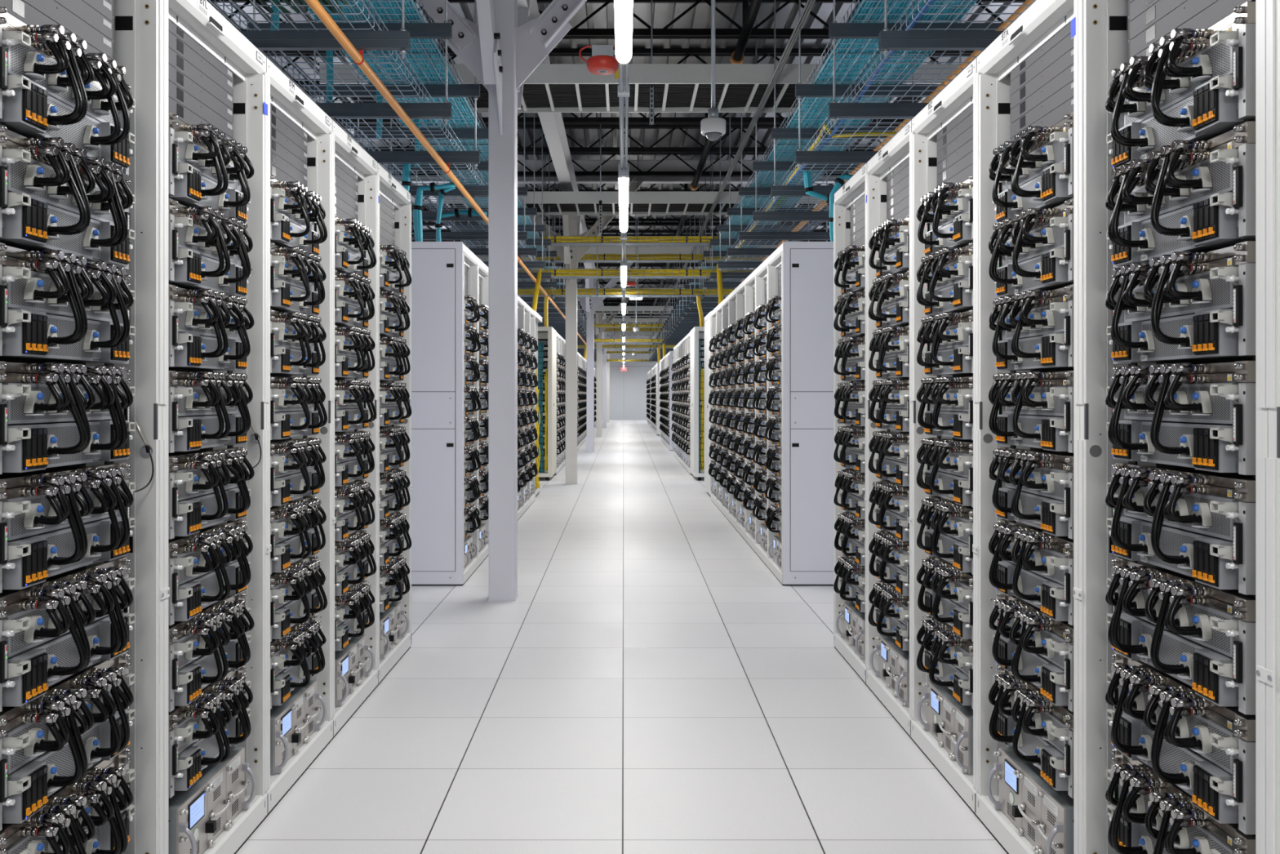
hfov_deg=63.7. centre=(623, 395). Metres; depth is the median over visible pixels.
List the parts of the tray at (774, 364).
casing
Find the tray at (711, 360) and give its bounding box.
[708,354,715,372]
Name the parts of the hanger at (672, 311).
threaded rod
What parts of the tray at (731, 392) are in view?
casing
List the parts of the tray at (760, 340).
casing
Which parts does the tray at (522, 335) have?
casing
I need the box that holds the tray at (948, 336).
[916,309,973,375]
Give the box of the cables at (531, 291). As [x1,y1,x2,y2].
[517,288,735,294]
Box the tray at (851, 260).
[834,242,865,294]
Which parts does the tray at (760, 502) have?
casing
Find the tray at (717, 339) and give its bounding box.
[713,333,721,351]
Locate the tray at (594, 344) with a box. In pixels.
[577,344,673,349]
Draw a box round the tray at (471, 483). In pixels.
[463,473,479,507]
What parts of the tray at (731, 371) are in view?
casing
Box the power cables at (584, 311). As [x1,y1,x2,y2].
[583,311,671,312]
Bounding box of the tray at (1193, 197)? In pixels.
[1105,121,1255,267]
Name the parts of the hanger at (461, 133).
threaded rod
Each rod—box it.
[595,183,598,296]
[599,112,602,234]
[649,0,653,124]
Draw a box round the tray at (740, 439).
[733,434,744,457]
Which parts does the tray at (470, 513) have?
casing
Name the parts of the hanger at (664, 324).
threaded rod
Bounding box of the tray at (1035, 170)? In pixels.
[989,111,1073,223]
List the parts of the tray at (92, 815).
ejector lever, panel, casing, panel, status panel, ejector lever, ejector lever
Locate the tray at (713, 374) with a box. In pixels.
[708,372,715,389]
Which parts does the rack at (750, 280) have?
rail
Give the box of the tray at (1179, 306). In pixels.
[1105,240,1255,364]
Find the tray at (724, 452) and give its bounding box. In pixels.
[720,448,728,468]
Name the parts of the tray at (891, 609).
casing, panel, panel, status panel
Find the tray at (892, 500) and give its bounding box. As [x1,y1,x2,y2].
[868,480,909,541]
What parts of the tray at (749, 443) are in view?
casing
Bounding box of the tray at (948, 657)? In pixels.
[916,614,973,708]
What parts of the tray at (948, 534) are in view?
panel, casing, panel, status panel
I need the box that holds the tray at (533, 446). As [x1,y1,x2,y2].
[530,443,537,460]
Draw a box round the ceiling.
[209,3,1022,299]
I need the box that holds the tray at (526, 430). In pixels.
[524,426,533,446]
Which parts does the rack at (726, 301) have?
rail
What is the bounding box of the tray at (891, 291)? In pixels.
[868,270,909,328]
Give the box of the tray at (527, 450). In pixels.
[524,445,532,463]
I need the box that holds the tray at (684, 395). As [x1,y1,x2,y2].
[683,391,687,403]
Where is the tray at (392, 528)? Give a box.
[379,511,411,565]
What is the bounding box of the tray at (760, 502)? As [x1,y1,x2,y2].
[752,493,767,524]
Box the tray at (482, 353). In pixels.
[478,332,488,359]
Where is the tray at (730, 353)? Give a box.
[726,345,736,367]
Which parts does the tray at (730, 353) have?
casing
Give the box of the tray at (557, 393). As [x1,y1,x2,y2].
[556,391,561,404]
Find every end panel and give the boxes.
[410,241,462,586]
[782,241,834,586]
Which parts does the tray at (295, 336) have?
status panel, panel, casing, panel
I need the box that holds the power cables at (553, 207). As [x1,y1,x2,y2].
[442,204,829,212]
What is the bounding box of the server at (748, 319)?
[742,311,755,337]
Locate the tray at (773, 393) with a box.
[765,386,782,415]
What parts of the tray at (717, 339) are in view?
casing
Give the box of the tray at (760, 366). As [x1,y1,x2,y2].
[753,360,767,386]
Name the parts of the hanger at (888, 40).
threaded rod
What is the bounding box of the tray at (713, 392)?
[708,390,715,407]
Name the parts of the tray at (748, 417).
casing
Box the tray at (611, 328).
[586,328,667,333]
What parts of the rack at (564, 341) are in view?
frame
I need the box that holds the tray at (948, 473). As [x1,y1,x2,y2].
[916,436,973,506]
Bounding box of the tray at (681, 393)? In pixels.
[678,391,682,403]
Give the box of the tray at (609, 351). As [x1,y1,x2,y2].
[608,351,650,354]
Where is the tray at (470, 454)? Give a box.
[463,444,480,477]
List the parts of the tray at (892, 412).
panel, casing, panel, status panel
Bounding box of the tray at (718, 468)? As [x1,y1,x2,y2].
[714,464,721,482]
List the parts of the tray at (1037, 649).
panel, casing, panel, ejector lever, ejector lever, status panel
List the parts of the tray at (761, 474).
casing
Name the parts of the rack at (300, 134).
blanking panel, blanking panel, blanking panel, blanking panel, blanking panel, blanking panel, rail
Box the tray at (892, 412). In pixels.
[868,379,909,431]
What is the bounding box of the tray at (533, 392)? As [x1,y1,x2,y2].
[530,390,537,407]
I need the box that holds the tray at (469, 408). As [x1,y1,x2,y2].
[463,386,480,415]
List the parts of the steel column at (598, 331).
post, gusset plate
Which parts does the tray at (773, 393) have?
casing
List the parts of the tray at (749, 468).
casing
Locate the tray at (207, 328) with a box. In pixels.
[168,284,254,371]
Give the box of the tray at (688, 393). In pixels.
[684,391,690,404]
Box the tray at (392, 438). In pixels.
[379,425,410,472]
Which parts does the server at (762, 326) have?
casing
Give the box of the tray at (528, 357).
[524,351,533,370]
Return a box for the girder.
[517,0,606,318]
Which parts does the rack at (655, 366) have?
frame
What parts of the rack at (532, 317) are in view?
rail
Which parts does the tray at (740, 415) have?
casing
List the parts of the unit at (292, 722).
bow handle, control panel, module panel, module panel, bow handle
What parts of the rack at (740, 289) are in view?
rail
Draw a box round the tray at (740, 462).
[733,456,744,479]
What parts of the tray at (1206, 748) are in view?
ejector lever, ejector lever, status panel, panel, casing, panel, ejector lever, ejector lever, status panel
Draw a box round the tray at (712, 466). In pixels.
[708,460,715,477]
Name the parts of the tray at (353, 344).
status panel, panel, casing, panel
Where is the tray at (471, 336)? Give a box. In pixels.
[463,325,480,356]
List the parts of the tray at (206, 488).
status panel, ejector lever, ejector lever, panel, casing, panel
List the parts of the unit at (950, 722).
bow handle, control panel, module panel, module panel, bow handle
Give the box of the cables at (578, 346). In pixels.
[577,345,675,347]
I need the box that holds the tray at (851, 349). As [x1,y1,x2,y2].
[833,336,865,381]
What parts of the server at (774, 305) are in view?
casing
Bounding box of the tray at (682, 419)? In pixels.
[680,415,684,426]
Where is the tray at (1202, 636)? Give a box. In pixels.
[1105,556,1255,714]
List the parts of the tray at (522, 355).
casing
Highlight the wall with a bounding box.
[594,336,657,419]
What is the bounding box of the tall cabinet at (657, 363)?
[656,362,659,435]
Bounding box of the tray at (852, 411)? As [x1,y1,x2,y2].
[834,382,865,426]
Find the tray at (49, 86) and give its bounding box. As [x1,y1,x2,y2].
[0,5,135,175]
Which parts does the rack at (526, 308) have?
rail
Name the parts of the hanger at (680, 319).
threaded rod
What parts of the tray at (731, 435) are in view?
casing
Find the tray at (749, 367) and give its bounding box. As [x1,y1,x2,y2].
[742,362,755,386]
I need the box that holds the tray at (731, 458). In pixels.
[725,452,736,474]
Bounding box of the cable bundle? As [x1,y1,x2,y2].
[258,0,348,13]
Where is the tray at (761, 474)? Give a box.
[753,466,767,497]
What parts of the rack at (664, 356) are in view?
frame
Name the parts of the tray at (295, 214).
status panel, panel, casing, panel, status panel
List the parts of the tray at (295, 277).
status panel, panel, casing, panel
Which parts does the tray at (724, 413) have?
casing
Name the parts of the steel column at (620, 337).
post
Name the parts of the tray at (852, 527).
casing, panel, panel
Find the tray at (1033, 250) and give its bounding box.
[988,198,1073,298]
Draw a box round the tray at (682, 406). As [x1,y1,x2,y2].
[680,404,684,415]
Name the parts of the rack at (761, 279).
rail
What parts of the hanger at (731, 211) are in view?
threaded rod, threaded rod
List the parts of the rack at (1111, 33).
blanking panel, blanking panel, blanking panel, blanking panel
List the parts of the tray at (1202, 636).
ejector lever, ejector lever, status panel, panel, casing, panel, ejector lever, ejector lever, status panel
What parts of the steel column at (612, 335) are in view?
post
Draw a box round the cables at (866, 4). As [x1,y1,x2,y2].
[675,0,976,310]
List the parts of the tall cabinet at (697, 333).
door, panel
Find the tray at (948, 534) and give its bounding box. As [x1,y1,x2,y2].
[916,495,973,574]
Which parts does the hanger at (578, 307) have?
threaded rod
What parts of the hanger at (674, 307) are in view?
threaded rod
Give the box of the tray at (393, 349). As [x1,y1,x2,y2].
[379,336,410,381]
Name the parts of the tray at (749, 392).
casing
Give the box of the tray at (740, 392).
[733,388,744,411]
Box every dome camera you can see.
[633,300,639,332]
[700,0,725,141]
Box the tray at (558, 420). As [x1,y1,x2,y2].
[556,417,561,429]
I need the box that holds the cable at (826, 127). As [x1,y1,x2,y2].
[737,123,897,248]
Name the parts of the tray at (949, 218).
status panel, panel, casing, panel, status panel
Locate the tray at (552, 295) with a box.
[517,183,728,298]
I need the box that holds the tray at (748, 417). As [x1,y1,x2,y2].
[742,413,755,438]
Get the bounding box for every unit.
[168,746,256,853]
[270,680,326,774]
[334,634,374,706]
[379,601,408,659]
[463,535,477,568]
[478,523,488,552]
[517,490,524,510]
[524,484,530,502]
[530,480,535,496]
[711,480,715,496]
[715,484,721,502]
[721,490,728,509]
[728,497,736,518]
[736,504,744,527]
[745,513,755,539]
[755,523,767,552]
[768,535,781,568]
[835,601,865,659]
[870,634,909,706]
[917,680,973,774]
[986,746,1073,853]
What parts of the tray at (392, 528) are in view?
panel, panel, casing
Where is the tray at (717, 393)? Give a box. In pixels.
[714,390,721,408]
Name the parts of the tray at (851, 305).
casing, panel, panel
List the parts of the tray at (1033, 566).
panel, casing, panel, ejector lever, ejector lever, status panel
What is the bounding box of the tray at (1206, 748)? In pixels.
[1105,652,1255,834]
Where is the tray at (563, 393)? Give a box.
[561,391,565,403]
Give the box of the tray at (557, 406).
[556,404,561,417]
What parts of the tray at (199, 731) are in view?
status panel, ejector lever, ejector lever, panel, casing, panel, ejector lever, ejector lever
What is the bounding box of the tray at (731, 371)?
[725,367,736,388]
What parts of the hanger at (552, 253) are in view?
threaded rod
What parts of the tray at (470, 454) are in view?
casing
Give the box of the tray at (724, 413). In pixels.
[720,409,728,429]
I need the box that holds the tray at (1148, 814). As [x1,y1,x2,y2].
[1105,748,1255,853]
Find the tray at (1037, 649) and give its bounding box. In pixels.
[989,591,1073,711]
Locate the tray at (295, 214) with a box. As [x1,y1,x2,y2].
[270,174,327,256]
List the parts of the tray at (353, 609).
status panel, panel, panel, casing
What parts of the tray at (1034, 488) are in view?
panel, casing, panel, ejector lever, ejector lever, status panel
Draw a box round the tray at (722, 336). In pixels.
[720,328,728,349]
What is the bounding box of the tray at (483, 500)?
[478,493,488,524]
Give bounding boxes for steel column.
[417,0,586,601]
[528,177,643,484]
[557,262,633,452]
[586,297,629,436]
[601,315,630,428]
[601,336,622,422]
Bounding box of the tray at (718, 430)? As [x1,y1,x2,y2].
[714,426,721,446]
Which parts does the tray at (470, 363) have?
casing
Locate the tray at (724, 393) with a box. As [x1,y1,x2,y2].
[719,389,728,408]
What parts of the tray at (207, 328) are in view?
status panel, ejector lever, ejector lever, panel, panel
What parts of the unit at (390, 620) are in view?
bow handle, control panel, module panel, module panel, bow handle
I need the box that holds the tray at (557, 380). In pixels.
[556,378,561,391]
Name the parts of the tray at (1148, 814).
ejector lever, ejector lever, status panel, panel, casing, panel, ejector lever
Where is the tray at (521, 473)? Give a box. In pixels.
[517,468,526,490]
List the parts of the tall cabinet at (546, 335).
panel, door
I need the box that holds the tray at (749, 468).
[742,461,755,488]
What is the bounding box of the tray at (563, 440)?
[561,439,565,450]
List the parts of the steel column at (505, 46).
gusset plate, gusset plate, post, plate, gusset plate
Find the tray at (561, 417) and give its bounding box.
[559,416,564,428]
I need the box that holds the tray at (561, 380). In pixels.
[559,379,564,391]
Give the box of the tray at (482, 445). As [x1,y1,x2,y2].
[478,440,488,470]
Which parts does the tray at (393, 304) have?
panel, panel, casing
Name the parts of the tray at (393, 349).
panel, panel, casing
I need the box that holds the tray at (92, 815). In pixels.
[0,748,135,853]
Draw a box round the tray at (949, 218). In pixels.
[916,175,973,255]
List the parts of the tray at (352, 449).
status panel, panel, casing, panel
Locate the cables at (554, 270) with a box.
[517,268,754,275]
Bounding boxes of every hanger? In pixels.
[239,0,409,58]
[248,0,452,124]
[309,0,479,168]
[354,71,488,195]
[387,119,488,221]
[413,49,527,244]
[435,112,537,258]
[451,128,544,271]
[466,153,551,281]
[477,168,556,290]
[519,296,565,317]
[520,262,565,304]
[526,279,565,307]
[531,301,580,324]
[536,284,565,312]
[537,262,582,329]
[539,309,583,332]
[542,296,577,321]
[544,184,561,297]
[556,313,586,333]
[559,316,586,337]
[562,320,586,338]
[564,323,586,341]
[577,313,595,351]
[577,313,596,352]
[577,325,586,343]
[577,328,586,345]
[652,332,662,358]
[653,313,662,355]
[653,316,662,357]
[654,313,667,355]
[655,313,669,353]
[656,336,674,351]
[657,334,673,350]
[658,298,667,344]
[661,328,677,346]
[662,284,679,344]
[663,279,682,342]
[665,279,684,340]
[666,279,687,337]
[668,313,689,333]
[671,265,716,333]
[673,262,704,329]
[675,262,718,326]
[678,262,704,323]
[681,226,707,319]
[684,217,714,315]
[688,214,718,310]
[693,246,759,302]
[697,183,769,288]
[703,161,780,290]
[710,143,795,281]
[717,136,811,271]
[727,112,829,258]
[738,62,849,244]
[752,17,877,225]
[770,0,913,200]
[795,0,961,168]
[828,0,1026,124]
[878,0,1004,58]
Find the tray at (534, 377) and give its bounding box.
[530,372,537,389]
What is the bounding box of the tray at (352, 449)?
[334,430,375,486]
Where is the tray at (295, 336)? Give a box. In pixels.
[270,309,326,375]
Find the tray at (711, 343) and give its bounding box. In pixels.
[708,336,715,354]
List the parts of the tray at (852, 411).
panel, casing, panel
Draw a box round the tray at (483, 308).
[478,304,488,332]
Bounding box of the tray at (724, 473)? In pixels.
[719,469,728,488]
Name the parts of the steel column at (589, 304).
gusset plate, post, gusset plate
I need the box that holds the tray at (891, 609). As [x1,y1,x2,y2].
[868,579,909,650]
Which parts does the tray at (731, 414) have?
casing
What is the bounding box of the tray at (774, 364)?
[764,356,781,386]
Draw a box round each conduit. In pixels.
[304,0,586,345]
[617,61,629,169]
[620,231,626,261]
[621,286,626,300]
[761,0,1034,260]
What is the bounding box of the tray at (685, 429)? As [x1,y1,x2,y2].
[682,428,687,439]
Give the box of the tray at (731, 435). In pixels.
[726,431,736,453]
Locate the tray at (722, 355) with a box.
[719,348,728,368]
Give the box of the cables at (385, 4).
[307,0,564,284]
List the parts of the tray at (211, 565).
status panel, ejector lever, ejector lever, panel, casing, panel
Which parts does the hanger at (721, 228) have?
threaded rod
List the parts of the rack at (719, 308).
rail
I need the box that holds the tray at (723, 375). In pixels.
[720,368,728,388]
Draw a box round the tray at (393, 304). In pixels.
[379,288,410,337]
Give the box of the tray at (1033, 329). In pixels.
[989,284,1073,371]
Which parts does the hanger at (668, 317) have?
threaded rod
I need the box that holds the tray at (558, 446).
[556,443,561,455]
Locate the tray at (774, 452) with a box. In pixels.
[765,444,781,477]
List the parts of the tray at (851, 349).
casing, panel, panel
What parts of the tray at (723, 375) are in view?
casing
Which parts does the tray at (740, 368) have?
casing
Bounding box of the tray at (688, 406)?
[685,404,689,417]
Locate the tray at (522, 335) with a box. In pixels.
[517,328,527,349]
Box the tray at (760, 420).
[753,413,767,441]
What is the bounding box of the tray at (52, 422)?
[0,360,135,474]
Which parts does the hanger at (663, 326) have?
threaded rod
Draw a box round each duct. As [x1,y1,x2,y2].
[532,267,542,311]
[543,296,548,326]
[583,343,586,359]
[657,345,660,362]
[662,343,666,357]
[696,296,703,326]
[716,263,723,304]
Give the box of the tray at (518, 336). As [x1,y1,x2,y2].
[517,328,519,342]
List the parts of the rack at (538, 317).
panel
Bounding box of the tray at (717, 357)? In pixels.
[714,351,721,370]
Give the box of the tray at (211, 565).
[168,519,253,625]
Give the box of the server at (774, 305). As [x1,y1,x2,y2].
[764,295,781,326]
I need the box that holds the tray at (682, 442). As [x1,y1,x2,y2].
[680,439,684,449]
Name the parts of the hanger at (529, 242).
threaded rod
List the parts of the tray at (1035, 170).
status panel, panel, casing, panel, ejector lever, ejector lever, status panel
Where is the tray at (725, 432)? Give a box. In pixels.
[719,429,728,449]
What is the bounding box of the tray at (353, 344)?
[334,324,375,378]
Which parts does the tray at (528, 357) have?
casing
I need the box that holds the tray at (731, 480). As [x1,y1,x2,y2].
[726,473,736,494]
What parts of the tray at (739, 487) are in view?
casing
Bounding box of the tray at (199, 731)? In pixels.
[168,666,253,798]
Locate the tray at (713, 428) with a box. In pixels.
[708,425,715,443]
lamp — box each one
[613,0,633,63]
[617,163,629,232]
[620,257,626,287]
[621,297,626,315]
[622,320,625,331]
[622,333,625,342]
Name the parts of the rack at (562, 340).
frame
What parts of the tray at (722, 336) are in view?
casing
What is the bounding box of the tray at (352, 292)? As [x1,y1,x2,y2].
[334,270,375,328]
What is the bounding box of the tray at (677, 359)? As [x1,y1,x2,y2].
[676,359,680,369]
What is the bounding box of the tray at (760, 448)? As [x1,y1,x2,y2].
[752,440,767,470]
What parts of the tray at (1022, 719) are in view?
panel, casing, panel, ejector lever, ejector lever, status panel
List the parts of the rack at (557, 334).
rail, frame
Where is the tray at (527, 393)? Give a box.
[524,390,533,408]
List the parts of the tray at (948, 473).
panel, casing, panel, status panel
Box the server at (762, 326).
[753,304,767,333]
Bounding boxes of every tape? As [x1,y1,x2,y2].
[263,102,267,115]
[1071,17,1075,38]
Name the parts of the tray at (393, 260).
panel, panel, casing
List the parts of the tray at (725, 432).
casing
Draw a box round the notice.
[614,69,618,78]
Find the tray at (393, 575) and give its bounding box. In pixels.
[379,554,410,612]
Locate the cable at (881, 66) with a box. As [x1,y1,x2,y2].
[768,0,934,211]
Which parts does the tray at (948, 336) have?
status panel, panel, casing, panel, status panel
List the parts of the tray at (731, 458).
casing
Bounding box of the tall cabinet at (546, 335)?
[537,326,556,479]
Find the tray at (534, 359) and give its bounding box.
[530,354,537,372]
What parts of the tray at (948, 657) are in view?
panel, casing, panel, status panel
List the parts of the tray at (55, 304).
status panel, ejector lever, ejector lever, panel, panel, status panel, ejector lever, ejector lever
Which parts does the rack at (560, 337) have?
frame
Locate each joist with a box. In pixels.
[206,0,1025,39]
[260,48,974,87]
[302,90,904,124]
[338,124,898,153]
[380,153,851,177]
[411,189,737,211]
[411,204,829,226]
[411,218,829,237]
[411,230,830,248]
[411,240,830,257]
[428,183,833,191]
[520,296,678,298]
[527,298,678,302]
[557,265,698,268]
[561,262,697,265]
[577,265,695,269]
[577,279,684,288]
[577,279,691,284]
[579,298,675,306]
[603,299,678,304]
[603,302,675,304]
[605,313,667,315]
[606,316,666,318]
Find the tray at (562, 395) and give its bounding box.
[559,391,564,403]
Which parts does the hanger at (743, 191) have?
threaded rod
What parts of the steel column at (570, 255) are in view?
gusset plate, gusset plate, post, gusset plate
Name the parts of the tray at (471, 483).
casing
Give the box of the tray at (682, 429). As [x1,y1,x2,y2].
[680,427,684,438]
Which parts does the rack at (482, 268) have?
rail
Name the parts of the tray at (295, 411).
status panel, panel, casing, panel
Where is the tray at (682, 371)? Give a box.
[680,368,684,379]
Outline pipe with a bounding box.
[648,0,762,318]
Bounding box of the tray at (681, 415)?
[678,414,682,426]
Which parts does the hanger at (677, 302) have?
threaded rod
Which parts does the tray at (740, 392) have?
casing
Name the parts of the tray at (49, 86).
status panel, ejector lever, ejector lever, panel, casing, panel, ejector lever, ejector lever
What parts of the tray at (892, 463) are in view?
panel, casing, panel, status panel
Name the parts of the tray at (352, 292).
status panel, panel, panel, casing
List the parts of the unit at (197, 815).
bow handle, control panel, module panel, module panel, bow handle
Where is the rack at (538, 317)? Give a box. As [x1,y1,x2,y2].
[534,311,542,494]
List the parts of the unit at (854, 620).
bow handle, control panel, module panel, bow handle, module panel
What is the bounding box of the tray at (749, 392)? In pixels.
[742,387,755,412]
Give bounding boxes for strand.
[270,0,279,31]
[325,50,333,102]
[375,80,382,137]
[413,119,420,167]
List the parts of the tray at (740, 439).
casing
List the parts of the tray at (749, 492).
casing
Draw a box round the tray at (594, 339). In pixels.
[594,338,662,342]
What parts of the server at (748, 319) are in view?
casing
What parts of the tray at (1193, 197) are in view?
ejector lever, ejector lever, panel, panel, casing, ejector lever, ejector lever, status panel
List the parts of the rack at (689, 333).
frame, rail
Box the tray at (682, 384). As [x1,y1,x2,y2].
[680,380,684,391]
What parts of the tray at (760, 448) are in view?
casing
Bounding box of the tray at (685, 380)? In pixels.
[682,379,687,391]
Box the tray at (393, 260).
[379,242,411,294]
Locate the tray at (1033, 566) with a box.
[988,519,1073,625]
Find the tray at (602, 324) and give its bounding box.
[594,324,662,328]
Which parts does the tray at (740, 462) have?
casing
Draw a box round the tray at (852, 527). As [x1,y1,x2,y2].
[834,511,865,565]
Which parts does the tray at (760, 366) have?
casing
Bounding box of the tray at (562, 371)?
[559,366,564,378]
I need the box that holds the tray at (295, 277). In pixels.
[270,241,326,315]
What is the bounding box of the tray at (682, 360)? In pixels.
[680,355,684,367]
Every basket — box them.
[208,0,565,313]
[302,0,565,284]
[463,235,776,246]
[517,269,745,279]
[517,288,728,297]
[524,253,754,262]
[677,0,981,306]
[677,0,1035,321]
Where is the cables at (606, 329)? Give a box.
[583,328,669,331]
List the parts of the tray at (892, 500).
casing, panel, panel, status panel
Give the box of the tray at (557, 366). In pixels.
[556,365,561,378]
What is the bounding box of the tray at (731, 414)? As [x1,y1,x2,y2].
[725,410,736,431]
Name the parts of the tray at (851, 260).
casing, panel, panel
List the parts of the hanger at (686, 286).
threaded rod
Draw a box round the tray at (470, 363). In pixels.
[463,355,479,386]
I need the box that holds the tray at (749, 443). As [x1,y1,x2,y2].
[742,436,755,463]
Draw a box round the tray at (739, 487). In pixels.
[733,479,744,503]
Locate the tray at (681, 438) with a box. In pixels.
[678,437,682,448]
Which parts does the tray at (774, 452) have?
casing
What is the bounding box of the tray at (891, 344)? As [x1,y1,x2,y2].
[868,324,909,378]
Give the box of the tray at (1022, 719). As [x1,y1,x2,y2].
[988,666,1073,798]
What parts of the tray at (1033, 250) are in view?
status panel, panel, panel, ejector lever, ejector lever, status panel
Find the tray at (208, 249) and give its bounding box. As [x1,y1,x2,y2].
[168,197,253,297]
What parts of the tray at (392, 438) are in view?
panel, panel, casing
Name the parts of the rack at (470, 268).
rail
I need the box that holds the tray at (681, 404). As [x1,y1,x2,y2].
[678,403,682,414]
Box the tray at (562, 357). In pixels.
[559,354,564,366]
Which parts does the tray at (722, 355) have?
casing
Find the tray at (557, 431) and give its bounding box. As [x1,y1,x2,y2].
[556,430,561,442]
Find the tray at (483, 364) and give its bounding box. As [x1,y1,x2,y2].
[478,360,488,386]
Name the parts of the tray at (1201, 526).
ejector lever, ejector lever, status panel, panel, casing, panel, ejector lever, ejector lever, status panel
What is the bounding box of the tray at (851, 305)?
[833,288,865,338]
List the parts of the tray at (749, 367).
casing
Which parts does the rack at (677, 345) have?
frame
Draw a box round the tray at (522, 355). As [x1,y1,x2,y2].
[517,348,526,368]
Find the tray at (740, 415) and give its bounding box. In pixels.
[733,411,744,434]
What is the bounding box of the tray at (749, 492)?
[742,485,755,512]
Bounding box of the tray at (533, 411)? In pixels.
[530,408,537,425]
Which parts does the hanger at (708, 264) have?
threaded rod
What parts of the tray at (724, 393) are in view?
casing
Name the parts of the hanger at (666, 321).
threaded rod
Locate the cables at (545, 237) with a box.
[465,235,717,242]
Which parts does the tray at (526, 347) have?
casing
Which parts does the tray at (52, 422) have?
status panel, ejector lever, ejector lever, panel, panel, status panel, ejector lever, ejector lever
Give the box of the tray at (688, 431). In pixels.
[685,430,689,442]
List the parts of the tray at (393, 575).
panel, panel, casing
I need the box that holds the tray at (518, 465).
[517,457,519,470]
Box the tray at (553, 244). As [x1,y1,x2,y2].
[463,138,776,248]
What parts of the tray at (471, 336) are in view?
casing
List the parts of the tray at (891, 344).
panel, casing, panel, status panel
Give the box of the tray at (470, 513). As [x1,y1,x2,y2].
[463,502,480,538]
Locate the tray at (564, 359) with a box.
[561,355,565,368]
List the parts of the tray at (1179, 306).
ejector lever, ejector lever, panel, panel, ejector lever, ejector lever, status panel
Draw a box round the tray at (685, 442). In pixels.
[683,440,687,453]
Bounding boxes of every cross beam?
[378,160,852,183]
[577,284,684,287]
[586,313,667,316]
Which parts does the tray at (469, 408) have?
casing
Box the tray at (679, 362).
[678,357,682,368]
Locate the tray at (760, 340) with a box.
[752,332,767,359]
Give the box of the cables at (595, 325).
[594,324,662,327]
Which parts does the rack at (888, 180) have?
rail, blanking panel, blanking panel, blanking panel, blanking panel, blanking panel, blanking panel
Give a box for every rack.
[0,0,169,853]
[162,0,271,853]
[265,56,336,817]
[332,120,380,739]
[377,163,413,684]
[462,243,478,585]
[476,257,488,567]
[517,295,524,520]
[523,300,529,512]
[528,306,535,506]
[534,311,542,494]
[553,332,559,475]
[558,334,561,471]
[560,337,564,468]
[563,339,565,465]
[577,351,578,449]
[578,353,579,448]
[579,354,581,447]
[581,355,582,444]
[582,357,584,443]
[583,358,585,441]
[584,358,586,439]
[649,371,650,426]
[655,366,657,435]
[663,355,665,444]
[664,355,666,445]
[666,352,668,448]
[666,354,666,446]
[668,351,670,450]
[673,346,675,456]
[675,345,677,458]
[676,343,679,460]
[678,341,680,462]
[680,338,683,465]
[682,337,685,467]
[684,334,687,471]
[687,331,693,475]
[711,306,717,506]
[715,301,722,512]
[722,293,729,520]
[728,288,736,529]
[736,278,746,540]
[745,269,756,552]
[755,257,768,567]
[767,243,782,585]
[833,163,868,685]
[866,118,912,739]
[911,55,978,817]
[975,0,1082,853]
[1078,0,1274,853]
[1266,0,1279,853]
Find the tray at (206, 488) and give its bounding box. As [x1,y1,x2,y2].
[168,446,254,538]
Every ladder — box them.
[485,246,774,253]
[577,288,684,297]
[579,306,680,313]
[594,318,666,324]
[606,332,658,336]
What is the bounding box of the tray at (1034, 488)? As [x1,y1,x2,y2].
[989,446,1073,538]
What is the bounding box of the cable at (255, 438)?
[250,421,261,468]
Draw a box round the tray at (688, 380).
[685,378,689,391]
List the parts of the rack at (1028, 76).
rail, blanking panel, blanking panel, blanking panel, blanking panel, blanking panel, blanking panel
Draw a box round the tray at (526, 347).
[524,332,532,351]
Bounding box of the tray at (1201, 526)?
[1105,462,1255,595]
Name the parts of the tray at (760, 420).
casing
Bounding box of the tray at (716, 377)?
[713,370,721,389]
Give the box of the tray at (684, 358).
[682,354,687,366]
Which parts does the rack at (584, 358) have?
frame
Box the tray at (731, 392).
[726,389,736,409]
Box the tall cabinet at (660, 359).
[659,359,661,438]
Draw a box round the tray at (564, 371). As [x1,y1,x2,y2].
[561,368,565,379]
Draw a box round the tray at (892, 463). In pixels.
[868,430,909,486]
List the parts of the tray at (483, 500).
casing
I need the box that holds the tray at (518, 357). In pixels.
[517,349,520,363]
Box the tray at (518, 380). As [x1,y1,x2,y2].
[517,371,519,385]
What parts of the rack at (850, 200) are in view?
rail, blanking panel, blanking panel, blanking panel, blanking panel, blanking panel, blanking panel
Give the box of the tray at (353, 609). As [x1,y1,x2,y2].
[334,579,374,650]
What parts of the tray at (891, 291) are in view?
casing, panel, panel, status panel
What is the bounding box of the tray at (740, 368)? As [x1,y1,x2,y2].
[733,364,744,387]
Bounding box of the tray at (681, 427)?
[678,426,682,435]
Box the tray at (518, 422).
[517,413,519,427]
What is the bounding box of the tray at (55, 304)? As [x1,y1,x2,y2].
[0,242,135,364]
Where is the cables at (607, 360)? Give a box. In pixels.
[594,359,657,361]
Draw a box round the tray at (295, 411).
[270,376,327,439]
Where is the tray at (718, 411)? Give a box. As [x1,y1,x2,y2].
[713,408,721,426]
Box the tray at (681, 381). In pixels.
[678,380,682,391]
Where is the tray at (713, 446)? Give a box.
[708,442,715,460]
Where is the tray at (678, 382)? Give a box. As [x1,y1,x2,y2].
[676,381,680,391]

